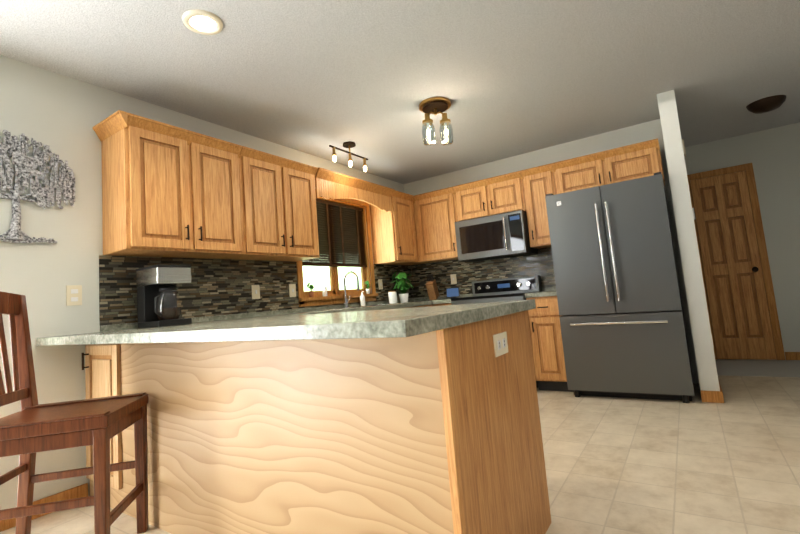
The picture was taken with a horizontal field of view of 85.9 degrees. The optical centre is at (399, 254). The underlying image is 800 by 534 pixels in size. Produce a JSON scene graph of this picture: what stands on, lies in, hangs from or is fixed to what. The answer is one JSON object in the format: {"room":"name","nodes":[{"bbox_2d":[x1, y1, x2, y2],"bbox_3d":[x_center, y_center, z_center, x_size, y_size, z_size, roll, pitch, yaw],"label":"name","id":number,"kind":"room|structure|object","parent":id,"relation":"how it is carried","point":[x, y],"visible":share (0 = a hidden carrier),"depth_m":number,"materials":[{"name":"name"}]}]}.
{"room":"kitchen","nodes":[
{"label":"kitchen","id":0,"kind":"room"},
{"bbox_2d":[0,55,403,509],"bbox_3d":[-1.587,0.176,3.007,0.120,2.440,6.320,-8,-7,33],"label":"wall","id":1,"kind":"structure","parent":0,"point":[60,115],"depth_m":2.43,"materials":[{"name":"paint"}]},
{"bbox_2d":[0,130,74,243],"bbox_3d":[-2.048,-0.362,2.297,0.080,0.604,0.520,-8,-7,33],"label":"wall art","id":2,"kind":"object","parent":1,"relation":"attached to","point":[24,164],"visible":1,"depth_m":2.34,"materials":[{"name":"metal"}]},
{"bbox_2d":[0,483,87,531],"bbox_3d":[-1.921,1.301,2.120,0.012,0.085,0.660,-8,-7,33],"label":"baseboard","id":3,"kind":"structure","parent":1,"relation":"attached to","point":[80,491],"depth_m":2.27,"materials":[{"name":"brown wood"}]},
{"bbox_2d":[66,285,81,305],"bbox_3d":[-1.862,0.231,2.457,0.008,0.115,0.075,-8,-7,33],"label":"switch plate","id":4,"kind":"object","parent":1,"relation":"attached to","point":[73,295],"visible":1,"depth_m":2.44,"materials":[{"name":"beige plastic"}]},
{"bbox_2d":[97,111,256,259],"bbox_3d":[-1.457,-0.397,2.907,0.338,0.794,0.853,-8,-7,33],"label":"upper cabinet","id":5,"kind":"object","parent":1,"relation":"attached to","point":[168,190],"depth_m":2.71,"materials":[{"name":"brown wood"}]},
{"bbox_2d":[99,255,414,325],"bbox_3d":[-0.819,0.277,4.029,0.009,0.422,3.518,-8,-7,33],"label":"tile backsplash","id":6,"kind":"structure","parent":1,"relation":"attached to","point":[215,287],"depth_m":3.20,"materials":[{"name":"tile"}]},
{"bbox_2d":[251,285,259,298],"bbox_3d":[-1.164,0.299,3.478,0.013,0.115,0.075,-8,-7,33],"label":"outlet","id":7,"kind":"object","parent":6,"relation":"attached to","point":[256,291],"depth_m":3.47,"materials":[{"name":"beige plastic"}]},
{"bbox_2d":[289,284,295,296],"bbox_3d":[-0.948,0.314,3.803,0.013,0.115,0.075,-8,-7,33],"label":"outlet","id":8,"kind":"object","parent":6,"relation":"attached to","point":[292,287],"depth_m":3.80,"materials":[{"name":"beige plastic"}]},
{"bbox_2d":[378,279,382,289],"bbox_3d":[-0.220,0.335,4.903,0.013,0.115,0.075,-8,-7,33],"label":"outlet","id":9,"kind":"object","parent":6,"relation":"attached to","point":[380,284],"depth_m":4.89,"materials":[{"name":"beige plastic"}]},
{"bbox_2d":[237,149,296,260],"bbox_3d":[-1.131,-0.374,3.396,0.338,0.794,0.434,-8,-7,33],"label":"upper cabinet","id":10,"kind":"object","parent":1,"relation":"attached to","point":[276,208],"depth_m":3.37,"materials":[{"name":"brown wood"}]},
{"bbox_2d":[285,161,320,261],"bbox_3d":[-0.961,-0.362,3.652,0.338,0.794,0.456,-8,-7,33],"label":"upper cabinet","id":11,"kind":"object","parent":1,"relation":"attached to","point":[306,178],"depth_m":3.65,"materials":[{"name":"brown wood"}]},
{"bbox_2d":[296,190,377,306],"bbox_3d":[-0.662,-0.067,4.401,0.150,1.130,1.145,-8,-7,33],"label":"window","id":12,"kind":"structure","parent":1,"relation":"in","point":[335,295],"depth_m":4.47,"materials":[{"name":"brown wood"}]},
{"bbox_2d":[306,282,314,296],"bbox_3d":[-0.827,0.322,3.976,0.060,0.138,0.077,-8,-7,33],"label":"potted plant","id":13,"kind":"object","parent":12,"relation":"on","point":[311,292],"visible":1,"depth_m":3.96,"materials":[{"name":"green plant"}]},
{"bbox_2d":[322,286,327,296],"bbox_3d":[-0.722,0.350,4.130,0.048,0.095,0.048,-8,-7,33],"label":"jar","id":14,"kind":"object","parent":12,"relation":"on","point":[324,290],"visible":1,"depth_m":4.11,"materials":[{"name":"white ceramic"}]},
{"bbox_2d":[302,199,366,266],"bbox_3d":[-0.677,-0.213,4.421,0.040,0.665,0.986,-8,-7,33],"label":"window blind slats","id":15,"kind":"structure","parent":12,"relation":"attached to","point":[347,230],"depth_m":4.48,"materials":[{"name":"brown wood"}]},
{"bbox_2d":[364,281,370,293],"bbox_3d":[-0.355,0.351,4.693,0.067,0.145,0.090,-8,-7,33],"label":"potted plant","id":16,"kind":"object","parent":12,"relation":"on","point":[367,288],"visible":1,"depth_m":4.67,"materials":[{"name":"green plant"}]},
{"bbox_2d":[365,190,416,264],"bbox_3d":[-0.075,-0.299,5.003,0.316,0.794,0.438,-8,-7,33],"label":"upper cabinet","id":17,"kind":"object","parent":1,"relation":"attached to","point":[391,215],"depth_m":4.83,"materials":[{"name":"brown wood"}]},
{"bbox_2d":[0,375,799,533],"bbox_3d":[0.859,1.083,1.505,5.850,0.060,6.600,-8,-7,33],"label":"floor","id":18,"kind":"structure","parent":0,"point":[695,465],"depth_m":2.21,"materials":[{"name":"tile"}]},
{"bbox_2d":[0,291,147,533],"bbox_3d":[-1.440,0.696,1.792,0.564,1.143,0.424,-4,-6,-12],"label":"counter stool","id":19,"kind":"object","parent":18,"relation":"on","point":[30,429],"visible":1,"depth_m":1.82,"materials":[{"name":"brown wood"}]},
{"bbox_2d":[142,342,209,533],"bbox_3d":[-0.824,0.831,2.278,0.580,0.870,0.743,-8,-7,33],"label":"base cabinet","id":20,"kind":"object","parent":18,"relation":"on","point":[173,374],"depth_m":1.93,"materials":[{"name":"brown wood"}]},
{"bbox_2d":[36,297,435,345],"bbox_3d":[-0.616,0.479,3.704,0.646,0.073,3.816,-8,-7,33],"label":"countertop","id":21,"kind":"structure","parent":20,"relation":"on","point":[74,339],"depth_m":3.26,"materials":[{"name":"stone"}]},
{"bbox_2d":[136,265,191,327],"bbox_3d":[-1.452,0.255,2.648,0.258,0.362,0.212,-8,-7,33],"label":"coffee maker","id":22,"kind":"object","parent":21,"relation":"on","point":[157,302],"visible":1,"depth_m":2.60,"materials":[{"name":"black plastic"}]},
{"bbox_2d":[343,271,359,307],"bbox_3d":[-0.471,0.340,4.258,0.216,0.356,0.112,-8,-7,33],"label":"faucet","id":23,"kind":"object","parent":21,"relation":"on","point":[346,300],"visible":0.9,"depth_m":4.25,"materials":[{"name":"silver metal"}]},
{"bbox_2d":[360,291,365,305],"bbox_3d":[-0.389,0.458,4.505,0.062,0.158,0.054,-8,-7,33],"label":"soap bottle","id":24,"kind":"object","parent":21,"relation":"on","point":[362,299],"visible":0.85,"depth_m":4.49,"materials":[{"name":"white plastic"}]},
{"bbox_2d":[388,291,396,303],"bbox_3d":[-0.081,0.471,4.804,0.096,0.140,0.096,-8,-7,33],"label":"canister","id":25,"kind":"object","parent":21,"relation":"on","point":[392,295],"visible":1,"depth_m":4.76,"materials":[{"name":"white ceramic"}]},
{"bbox_2d":[391,272,413,302],"bbox_3d":[0.035,0.364,4.955,0.256,0.365,0.244,-8,-7,33],"label":"potted plant","id":26,"kind":"object","parent":21,"relation":"on","point":[403,285],"visible":1,"depth_m":4.90,"materials":[{"name":"green plant"}]},
{"bbox_2d":[426,274,438,299],"bbox_3d":[0.379,0.377,5.051,0.090,0.298,0.195,-7,-6,23],"label":"knife block","id":27,"kind":"object","parent":21,"relation":"on","point":[432,289],"visible":1,"depth_m":5.00,"materials":[{"name":"brown wood"}]},
{"bbox_2d":[202,340,297,533],"bbox_3d":[-0.355,0.761,1.970,0.550,0.870,0.743,-8,-7,33],"label":"base cabinet","id":28,"kind":"object","parent":18,"relation":"on","point":[248,389],"depth_m":1.66,"materials":[{"name":"brown wood"}]},
{"bbox_2d":[286,309,550,533],"bbox_3d":[0.117,0.689,1.640,0.610,0.870,0.773,-8,-7,33],"label":"base cabinet","id":29,"kind":"object","parent":18,"relation":"on","point":[436,432],"depth_m":1.36,"materials":[{"name":"brown wood"}]},
{"bbox_2d":[80,295,539,344],"bbox_3d":[-0.408,0.298,1.903,1.710,0.038,1.039,-8,-7,33],"label":"countertop","id":30,"kind":"structure","parent":29,"relation":"on","point":[383,319],"depth_m":1.44,"materials":[{"name":"stone"}]},
{"bbox_2d":[493,332,507,356],"bbox_3d":[0.361,0.318,1.535,0.008,0.075,0.120,-8,-7,33],"label":"outlet","id":31,"kind":"object","parent":29,"relation":"attached to","point":[500,344],"visible":1,"depth_m":1.52,"materials":[{"name":"beige plastic"}]},
{"bbox_2d":[451,275,541,387],"bbox_3d":[1.027,0.788,4.436,0.752,1.085,0.736,-8,-7,33],"label":"range","id":32,"kind":"object","parent":18,"relation":"on","point":[507,289],"visible":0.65,"depth_m":4.57,"materials":[{"name":"grey metal"}]},
{"bbox_2d":[526,296,572,391],"bbox_3d":[1.520,0.830,4.187,0.316,0.870,0.620,-8,-7,33],"label":"base cabinet","id":33,"kind":"object","parent":18,"relation":"on","point":[547,328],"depth_m":3.93,"materials":[{"name":"brown wood"}]},
{"bbox_2d":[525,287,556,296],"bbox_3d":[1.480,0.359,4.231,0.314,0.073,0.626,-8,-7,33],"label":"countertop","id":34,"kind":"structure","parent":33,"relation":"on","point":[551,291],"depth_m":3.99,"materials":[{"name":"stone"}]},
{"bbox_2d":[545,172,694,402],"bbox_3d":[1.935,0.296,3.808,0.904,1.785,0.812,-8,-7,33],"label":"refrigerator","id":35,"kind":"object","parent":18,"relation":"on","point":[622,323],"visible":1,"depth_m":3.50,"materials":[{"name":"grey metal"}]},
{"bbox_2d":[0,0,799,183],"bbox_3d":[0.972,-1.384,2.235,5.850,0.080,7.750,-8,-7,33],"label":"ceiling","id":36,"kind":"structure","parent":0,"point":[506,78],"depth_m":2.79,"materials":[{"name":"white paint"}]},
{"bbox_2d":[182,9,222,34],"bbox_3d":[-1.002,-1.180,2.187,0.189,0.012,0.189,-4,-6,-6],"label":"recessed light","id":37,"kind":"object","parent":36,"relation":"in","point":[202,22],"visible":1,"depth_m":2.16,"materials":[{"name":"beige plastic"}]},
{"bbox_2d":[329,141,367,171],"bbox_3d":[-0.468,-0.930,4.021,0.120,0.225,0.540,-8,-7,33],"label":"track light bar","id":38,"kind":"object","parent":36,"relation":"attached to","point":[349,144],"visible":1,"depth_m":4.00,"materials":[{"name":"brown metal"}]},
{"bbox_2d":[419,97,452,145],"bbox_3d":[0.284,-1.015,3.331,0.250,0.320,0.250,-8,-7,33],"label":"ceiling light","id":39,"kind":"object","parent":36,"relation":"hanging from","point":[433,105],"visible":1,"depth_m":3.31,"materials":[{"name":"clear glass"}]},
{"bbox_2d":[746,95,785,113],"bbox_3d":[3.283,-1.326,3.849,0.280,0.090,0.280,-8,-7,33],"label":"hall ceiling light","id":40,"kind":"object","parent":36,"relation":"attached to","point":[766,104],"visible":1,"depth_m":3.78,"materials":[{"name":"brown metal"}]},
{"bbox_2d":[436,294,472,302],"bbox_3d":[0.623,0.487,4.790,0.218,0.073,0.636,-8,-7,33],"label":"countertop","id":41,"kind":"structure","parent":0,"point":[441,299],"depth_m":5.04,"materials":[{"name":"stone"}]},
{"bbox_2d":[446,287,459,298],"bbox_3d":[0.602,0.432,4.893,0.150,0.124,0.056,-6,-6,13],"label":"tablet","id":42,"kind":"object","parent":41,"relation":"on","point":[452,292],"visible":0.98,"depth_m":4.88,"materials":[{"name":"blue plastic"}]},
{"bbox_2d":[404,119,699,383],"bbox_3d":[1.381,0.108,4.761,2.900,2.440,0.120,-8,-7,33],"label":"wall","id":43,"kind":"structure","parent":0,"point":[637,133],"depth_m":4.41,"materials":[{"name":"paint"}]},
{"bbox_2d":[409,187,457,261],"bbox_3d":[0.472,-0.337,5.074,0.559,0.794,0.394,-8,-7,33],"label":"upper cabinet","id":44,"kind":"object","parent":43,"relation":"attached to","point":[434,212],"depth_m":4.98,"materials":[{"name":"brown wood"}]},
{"bbox_2d":[411,247,555,297],"bbox_3d":[0.969,0.223,4.951,1.920,0.422,0.009,-8,-7,33],"label":"tile backsplash","id":45,"kind":"structure","parent":43,"relation":"attached to","point":[541,264],"depth_m":4.98,"materials":[{"name":"tile"}]},
{"bbox_2d":[450,274,456,283],"bbox_3d":[0.640,0.289,5.153,0.075,0.115,0.012,-8,-7,33],"label":"outlet","id":46,"kind":"object","parent":45,"relation":"attached to","point":[453,277],"depth_m":5.15,"materials":[{"name":"beige plastic"}]},
{"bbox_2d":[453,171,524,221],"bbox_3d":[1.025,-0.609,4.752,0.774,0.409,0.338,-8,-7,33],"label":"upper cabinet","id":47,"kind":"object","parent":43,"relation":"attached to","point":[505,193],"depth_m":4.62,"materials":[{"name":"brown wood"}]},
{"bbox_2d":[454,210,537,261],"bbox_3d":[1.026,-0.188,4.654,0.752,0.433,0.450,-8,-7,33],"label":"microwave","id":48,"kind":"object","parent":47,"relation":"attached to","point":[499,236],"visible":1,"depth_m":4.49,"materials":[{"name":"grey metal"}]},
{"bbox_2d":[521,163,556,248],"bbox_3d":[1.493,-0.486,4.435,0.312,0.794,0.338,-8,-7,33],"label":"upper cabinet","id":49,"kind":"object","parent":43,"relation":"attached to","point":[538,182],"depth_m":4.33,"materials":[{"name":"brown wood"}]},
{"bbox_2d":[553,138,664,193],"bbox_3d":[1.982,-0.774,4.122,0.908,0.364,0.338,-8,-7,33],"label":"upper cabinet","id":50,"kind":"object","parent":43,"relation":"attached to","point":[642,159],"depth_m":3.97,"materials":[{"name":"brown wood"}]},
{"bbox_2d":[657,90,719,390],"bbox_3d":[2.779,-0.068,4.157,0.120,2.440,1.950,-8,-7,33],"label":"wall","id":51,"kind":"structure","parent":0,"point":[693,281],"depth_m":3.34,"materials":[{"name":"paint"}]},
{"bbox_2d":[682,139,685,155],"bbox_3d":[2.663,-1.008,4.049,0.033,0.140,0.110,-8,-7,33],"label":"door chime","id":52,"kind":"object","parent":51,"relation":"attached to","point":[684,150],"visible":0.52,"depth_m":4.00,"materials":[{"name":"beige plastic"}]},
{"bbox_2d":[717,379,723,402],"bbox_3d":[2.926,1.091,3.996,0.016,0.085,1.962,-8,-7,33],"label":"baseboard","id":53,"kind":"structure","parent":51,"relation":"attached to","point":[720,394],"depth_m":3.19,"materials":[{"name":"brown wood"}]},
{"bbox_2d":[684,122,799,359],"bbox_3d":[4.421,-0.188,4.313,2.700,2.440,0.120,-8,-7,33],"label":"wall","id":54,"kind":"structure","parent":0,"point":[772,155],"depth_m":4.54,"materials":[{"name":"paint"}]},
{"bbox_2d":[690,171,776,359],"bbox_3d":[3.619,0.116,4.694,0.500,2.025,0.105,-8,-7,33],"label":"hall door","id":55,"kind":"structure","parent":54,"relation":"in","point":[739,310],"depth_m":4.71,"materials":[{"name":"brown wood"}]},
{"bbox_2d":[687,163,784,359],"bbox_3d":[3.642,0.085,4.734,0.640,2.110,0.018,-8,-7,33],"label":"door frame","id":56,"kind":"structure","parent":54,"relation":"attached to","point":[765,267],"depth_m":4.62,"materials":[{"name":"brown wood"}]},
{"bbox_2d":[785,352,799,359],"bbox_3d":[4.383,0.991,4.203,0.935,0.085,0.012,-8,-7,33],"label":"baseboard","id":57,"kind":"structure","parent":54,"relation":"attached to","point":[789,355],"depth_m":4.42,"materials":[{"name":"brown wood"}]},
{"bbox_2d":[715,359,799,376],"bbox_3d":[3.005,1.229,4.728,5.850,0.064,1.150,-8,-7,33],"label":"floor","id":58,"kind":"structure","parent":0,"point":[767,368],"depth_m":4.20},
{"label":"outside","id":59,"kind":"structure","parent":0,"visible":0},
{"bbox_2d":[302,256,361,291],"bbox_3d":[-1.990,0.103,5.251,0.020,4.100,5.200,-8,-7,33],"label":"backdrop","id":60,"kind":"structure","parent":59,"point":[315,277],"depth_m":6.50,"materials":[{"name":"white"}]}
]}

